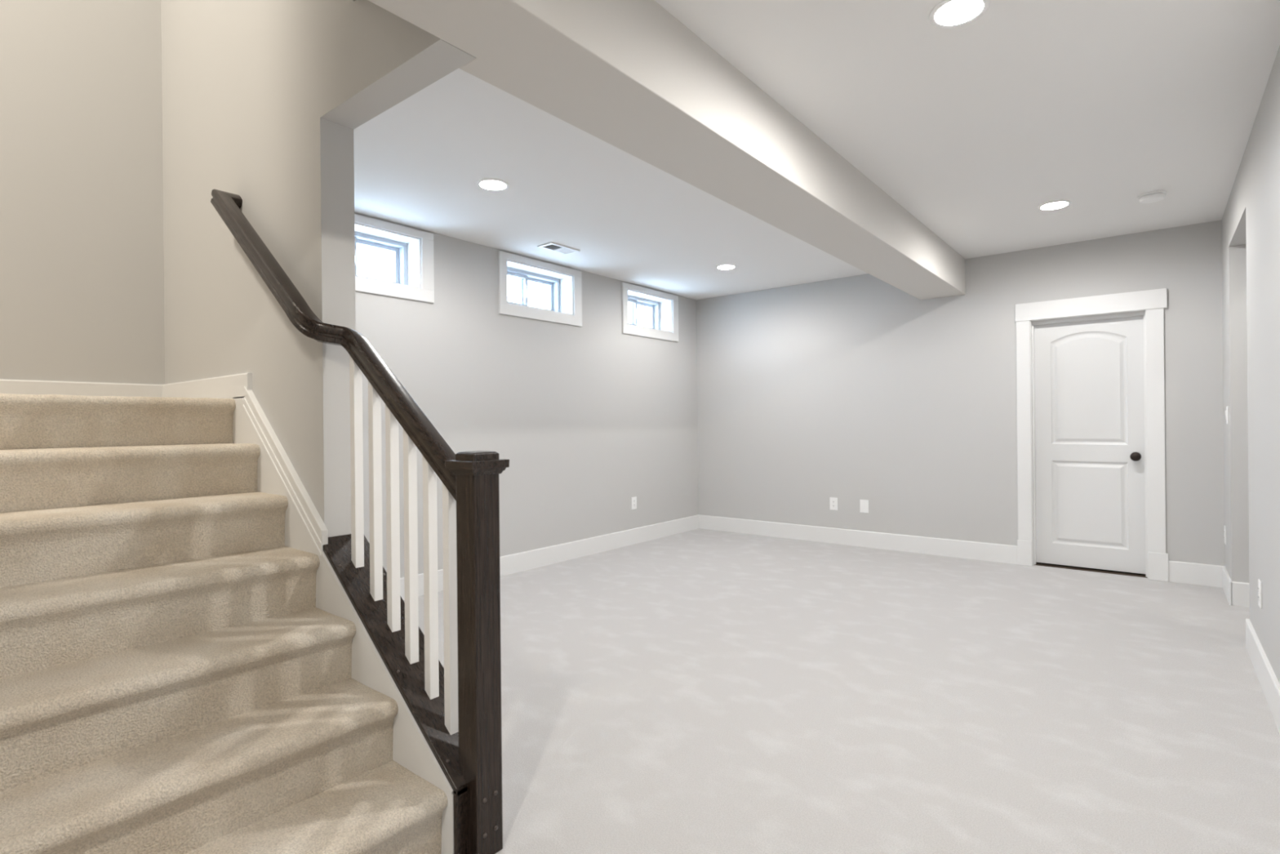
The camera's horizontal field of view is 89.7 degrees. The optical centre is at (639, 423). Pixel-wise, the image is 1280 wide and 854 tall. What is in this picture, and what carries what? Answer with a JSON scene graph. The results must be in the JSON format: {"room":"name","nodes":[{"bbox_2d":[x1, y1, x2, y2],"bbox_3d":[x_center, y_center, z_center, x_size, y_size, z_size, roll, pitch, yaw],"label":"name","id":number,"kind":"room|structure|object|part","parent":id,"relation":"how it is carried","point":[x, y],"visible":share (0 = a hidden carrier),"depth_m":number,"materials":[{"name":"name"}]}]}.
{"room":"finished basement","nodes":[
{"label":"finished basement","id":0,"kind":"room"},
{"bbox_2d":[0,0,164,384],"bbox_3d":[-4.149,-1.263,1.535,0.205,5.350,5.192,-1,0,39],"label":"wall","id":1,"kind":"structure","parent":0,"point":[82,261],"depth_m":3.14,"materials":[{"name":"grey paint"}]},
{"bbox_2d":[0,379,162,397],"bbox_3d":[-4.090,-0.134,1.419,0.016,0.104,5.069,-1,0,39],"label":"baseboard","id":2,"kind":"structure","parent":1,"relation":"attached to","point":[6,386],"depth_m":3.12,"materials":[{"name":"white paint"}]},
{"bbox_2d":[160,0,475,537],"bbox_3d":[-1.506,-1.290,2.666,2.594,5.350,0.123,-1,0,39],"label":"wall","id":3,"kind":"structure","parent":0,"point":[264,101],"depth_m":2.51,"materials":[{"name":"grey paint"}]},
{"bbox_2d":[161,372,252,399],"bbox_3d":[-2.064,-0.130,3.033,1.125,0.154,0.018,-1,0,39],"label":"baseboard","id":4,"kind":"structure","parent":3,"relation":"attached to","point":[231,386],"depth_m":2.92,"materials":[{"name":"white paint"}]},
{"bbox_2d":[232,386,453,853],"bbox_3d":[-1.133,0.536,2.285,1.566,1.391,0.029,-1,0,39],"label":"trim","id":5,"kind":"structure","parent":3,"relation":"attached to","point":[305,530],"depth_m":2.25,"materials":[{"name":"white paint"}]},
{"bbox_3d":[-1.379,0.155,2.479,0.675,0.624,0.029,-1,0,39],"label":"cap moulding","id":6,"kind":"part","parent":5,"relation":"part of","materials":[{"name":"white paint"}]},
{"bbox_2d":[354,212,698,577],"bbox_3d":[-0.980,-0.114,5.670,0.360,2.984,5.208,-1,0,39],"label":"wall","id":7,"kind":"structure","parent":0,"point":[591,418],"depth_m":5.58,"materials":[{"name":"grey paint"}]},
{"bbox_2d":[354,213,434,302],"bbox_3d":[-1.908,-1.128,4.420,0.270,0.504,0.948,-1,0,39],"label":"window","id":8,"kind":"structure","parent":7,"relation":"in","point":[412,249],"depth_m":4.62,"materials":[{"name":"white paint"}]},
{"bbox_3d":[-2.081,-1.145,4.327,0.026,0.283,0.355,-1,0,39],"label":"sash","id":9,"kind":"part","parent":8,"relation":"part of","materials":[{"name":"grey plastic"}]},
{"bbox_3d":[-1.905,-1.147,4.604,0.026,0.283,0.381,-1,0,39],"label":"sash","id":10,"kind":"part","parent":8,"relation":"part of","materials":[{"name":"grey plastic"}]},
{"bbox_3d":[-1.984,-1.146,4.466,0.095,0.363,0.774,-1,0,39],"label":"frame","id":11,"kind":"part","parent":8,"relation":"part of","materials":[{"name":"grey plastic"}]},
{"bbox_2d":[497,250,582,326],"bbox_3d":[-0.935,-1.139,5.633,0.270,0.504,0.948,-1,0,39],"label":"window","id":12,"kind":"structure","parent":7,"relation":"in","point":[565,284],"depth_m":5.66,"materials":[{"name":"white paint"}]},
{"bbox_3d":[-1.109,-1.155,5.540,0.026,0.283,0.355,-1,0,39],"label":"sash","id":13,"kind":"part","parent":12,"relation":"part of","materials":[{"name":"grey plastic"}]},
{"bbox_3d":[-1.011,-1.156,5.679,0.095,0.363,0.774,-1,0,39],"label":"frame","id":14,"kind":"part","parent":12,"relation":"part of","materials":[{"name":"grey plastic"}]},
{"bbox_3d":[-0.932,-1.157,5.817,0.026,0.283,0.381,-1,0,39],"label":"sash","id":15,"kind":"part","parent":12,"relation":"part of","materials":[{"name":"grey plastic"}]},
{"bbox_2d":[400,514,698,599],"bbox_3d":[-0.884,1.150,5.476,0.015,0.155,5.008,-1,0,39],"label":"baseboard","id":16,"kind":"structure","parent":7,"relation":"attached to","point":[531,559],"depth_m":5.87,"materials":[{"name":"white paint"}]},
{"bbox_2d":[631,496,636,509],"bbox_3d":[-0.059,0.807,6.513,0.008,0.126,0.080,-1,0,39],"label":"wall outlet","id":17,"kind":"object","parent":7,"relation":"attached to","point":[633,500],"visible":1,"depth_m":6.51,"materials":[{"name":"white plastic"}]},
{"bbox_2d":[621,282,678,342],"bbox_3d":[0.025,-1.149,6.831,0.270,0.504,0.947,-1,0,39],"label":"window","id":18,"kind":"structure","parent":7,"relation":"in","point":[664,306],"depth_m":6.89,"materials":[{"name":"white paint"}]},
{"bbox_3d":[-0.148,-1.165,6.738,0.026,0.283,0.355,-1,0,39],"label":"sash","id":19,"kind":"part","parent":18,"relation":"part of","materials":[{"name":"grey plastic"}]},
{"bbox_3d":[0.028,-1.167,7.014,0.026,0.283,0.381,-1,0,39],"label":"sash","id":20,"kind":"part","parent":18,"relation":"part of","materials":[{"name":"grey plastic"}]},
{"bbox_3d":[-0.051,-1.167,6.877,0.095,0.363,0.773,-1,0,39],"label":"frame","id":21,"kind":"part","parent":18,"relation":"part of","materials":[{"name":"grey plastic"}]},
{"bbox_2d":[353,0,1279,299],"bbox_3d":[-0.571,-1.508,1.874,5.768,0.200,10.600,-1,0,39],"label":"ceiling","id":22,"kind":"structure","parent":0,"point":[972,127],"depth_m":3.22,"materials":[{"name":"white paint"}]},
{"bbox_2d":[476,178,509,191],"bbox_3d":[-0.866,-1.420,3.791,0.188,0.040,0.188,-1,0,39],"label":"recessed light","id":23,"kind":"object","parent":22,"relation":"in","point":[493,184],"visible":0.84,"depth_m":3.84,"materials":[{"name":"white plastic"}]},
{"bbox_2d":[537,242,580,254],"bbox_3d":[-0.650,-1.404,5.172,0.164,0.011,0.316,-1,0,39],"label":"ceiling vent","id":24,"kind":"object","parent":22,"relation":"in","point":[553,246],"visible":1,"depth_m":5.16,"materials":[{"name":"white metal"}]},
{"bbox_2d":[368,0,965,299],"bbox_3d":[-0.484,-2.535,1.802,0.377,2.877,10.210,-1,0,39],"label":"ceiling beam","id":25,"kind":"structure","parent":22,"relation":"attached to","point":[629,75],"depth_m":2.43,"materials":[{"name":"white paint"}]},
{"bbox_2d":[715,264,736,269],"bbox_3d":[0.784,-1.438,5.858,0.188,0.040,0.188,-1,0,39],"label":"recessed light","id":26,"kind":"object","parent":22,"relation":"in","point":[722,266],"visible":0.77,"depth_m":5.91,"materials":[{"name":"white plastic"}]},
{"bbox_2d":[928,0,989,27],"bbox_3d":[1.099,-1.439,2.220,0.188,0.040,0.188,-1,0,39],"label":"recessed light","id":27,"kind":"object","parent":22,"relation":"in","point":[948,13],"visible":1,"depth_m":2.26,"materials":[{"name":"white plastic"}]},
{"bbox_2d":[1037,200,1071,210],"bbox_3d":[2.740,-1.456,4.255,0.188,0.040,0.188,-1,0,39],"label":"recessed light","id":28,"kind":"object","parent":22,"relation":"in","point":[1054,205],"visible":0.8,"depth_m":4.30,"materials":[{"name":"white plastic"}]},
{"bbox_2d":[1137,190,1166,203],"bbox_3d":[3.239,-1.427,4.070,0.142,0.040,0.142,-1,0,39],"label":"smoke detector","id":29,"kind":"object","parent":22,"relation":"attached to","point":[1152,197],"visible":1,"depth_m":4.04,"materials":[{"name":"white plastic"}]},
{"bbox_3d":[3.239,-1.441,4.070,0.142,0.012,0.142,-1,0,39],"label":"plate","id":30,"kind":"part","parent":29,"relation":"part of","materials":[{"name":"white plastic"}]},
{"bbox_2d":[403,528,1279,853],"bbox_3d":[-0.558,1.302,1.888,5.808,0.150,10.600,-1,0,39],"label":"floor","id":31,"kind":"structure","parent":0,"point":[699,691],"depth_m":2.75,"materials":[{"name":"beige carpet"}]},
{"bbox_2d":[0,393,447,853],"bbox_3d":[-1.880,0.566,2.143,2.516,1.347,1.149,-1,0,39],"label":"carpeted staircase","id":32,"kind":"structure","parent":31,"relation":"on","point":[174,680],"depth_m":1.85,"materials":[{"name":"beige carpet"}]},
{"bbox_2d":[210,189,509,853],"bbox_3d":[-1.083,0.123,2.292,1.659,2.217,0.236,-1,0,36],"label":"stair railing","id":33,"kind":"object","parent":31,"relation":"on","point":[456,707],"visible":1,"depth_m":1.98,"materials":[{"name":"brown wood"}]},
{"bbox_3d":[-1.149,-0.366,2.297,1.557,1.238,0.171,-1,0,33],"label":"handrail","id":34,"kind":"part","parent":33,"relation":"part of","materials":[{"name":"brown wood"}]},
{"bbox_3d":[-0.772,0.817,2.095,0.798,0.824,0.161,-1,0,39],"label":"shoe plate","id":35,"kind":"part","parent":33,"relation":"part of","materials":[{"name":"brown wood"}]},
{"bbox_3d":[-0.460,0.681,1.844,0.085,1.090,0.089,-1,0,39],"label":"newel post","id":36,"kind":"part","parent":33,"relation":"part of","materials":[{"name":"brown wood"}]},
{"bbox_2d":[696,220,1224,565],"bbox_3d":[2.814,-0.152,5.792,5.408,2.984,0.130,-1,0,39],"label":"wall","id":37,"kind":"structure","parent":0,"point":[851,389],"depth_m":5.88,"materials":[{"name":"grey paint"}]},
{"bbox_2d":[830,497,837,510],"bbox_3d":[1.932,0.803,6.419,0.080,0.126,0.008,-1,0,39],"label":"wall outlet","id":38,"kind":"object","parent":37,"relation":"attached to","point":[833,500],"visible":1,"depth_m":6.42,"materials":[{"name":"white plastic"}]},
{"bbox_2d":[698,515,1017,564],"bbox_3d":[1.931,1.121,6.418,3.198,0.155,0.015,-1,0,39],"label":"baseboard","id":39,"kind":"structure","parent":37,"relation":"attached to","point":[998,553],"depth_m":6.19,"materials":[{"name":"white paint"}]},
{"bbox_2d":[859,499,868,512],"bbox_3d":[2.169,0.803,6.226,0.084,0.126,0.012,-1,0,39],"label":"wall plate","id":40,"kind":"object","parent":37,"relation":"attached to","point":[864,504],"visible":1,"depth_m":6.23,"materials":[{"name":"white plastic"}]},
{"bbox_2d":[1014,288,1168,581],"bbox_3d":[3.619,0.090,5.189,0.987,2.185,0.247,-1,0,39],"label":"door","id":41,"kind":"structure","parent":37,"relation":"in","point":[1091,495],"depth_m":5.16,"materials":[{"name":"white paint"}]},
{"bbox_3d":[3.618,0.158,5.200,0.742,2.014,0.035,-1,0,39],"label":"panel door","id":42,"kind":"part","parent":41,"relation":"part of","materials":[{"name":"white paint"}]},
{"bbox_3d":[3.540,-0.929,5.103,0.987,0.145,0.027,-1,0,39],"label":"head casing","id":43,"kind":"part","parent":41,"relation":"part of","materials":[{"name":"white paint"}]},
{"bbox_3d":[3.824,0.256,4.965,0.069,0.069,0.076,-1,0,39],"label":"knob","id":44,"kind":"part","parent":41,"relation":"part of","materials":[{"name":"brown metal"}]},
{"bbox_2d":[1168,560,1222,587],"bbox_3d":[4.062,1.102,4.710,0.296,0.155,0.015,-1,0,39],"label":"baseboard","id":45,"kind":"structure","parent":37,"relation":"attached to","point":[1207,575],"depth_m":4.70,"materials":[{"name":"white paint"}]},
{"bbox_2d":[1221,45,1279,684],"bbox_3d":[1.108,-0.131,0.540,0.300,2.984,10.200,-1,0,39],"label":"wall","id":46,"kind":"structure","parent":0,"point":[1251,219],"depth_m":3.12,"materials":[{"name":"grey paint"}]},
{"bbox_2d":[1223,525,1226,544],"bbox_3d":[4.125,0.787,4.538,0.008,0.126,0.080,-1,0,39],"label":"wall outlet","id":47,"kind":"object","parent":46,"relation":"attached to","point":[1224,530],"visible":1,"depth_m":4.52,"materials":[{"name":"white plastic"}]},
{"bbox_3d":[4.126,0.787,4.537,0.005,0.126,0.080,-1,0,39],"label":"plate","id":48,"kind":"part","parent":47,"relation":"part of","materials":[{"name":"white plastic"}]},
{"bbox_2d":[1225,406,1228,423],"bbox_3d":[3.952,-0.055,4.336,0.012,0.118,0.075,-1,0,39],"label":"light switch","id":49,"kind":"object","parent":46,"relation":"attached to","point":[1227,407],"visible":1,"depth_m":4.31,"materials":[{"name":"white plastic"}]},
{"bbox_2d":[1222,565,1249,607],"bbox_3d":[4.128,1.101,4.304,0.315,0.155,0.564,-1,0,39],"label":"baseboard","id":50,"kind":"structure","parent":46,"relation":"attached to","point":[1237,593],"depth_m":4.17,"materials":[{"name":"white paint"}]},
{"bbox_2d":[1257,578,1262,608],"bbox_3d":[2.907,0.799,3.019,0.008,0.126,0.080,-1,0,39],"label":"wall outlet","id":51,"kind":"object","parent":46,"relation":"attached to","point":[1260,583],"visible":1,"depth_m":3.00,"materials":[{"name":"white plastic"}]},
{"bbox_2d":[1245,617,1279,733],"bbox_3d":[0.630,1.139,-0.059,0.315,0.155,8.651,-1,0,39],"label":"baseboard","id":52,"kind":"structure","parent":46,"relation":"attached to","point":[1268,682],"depth_m":2.83,"materials":[{"name":"white paint"}]}
]}

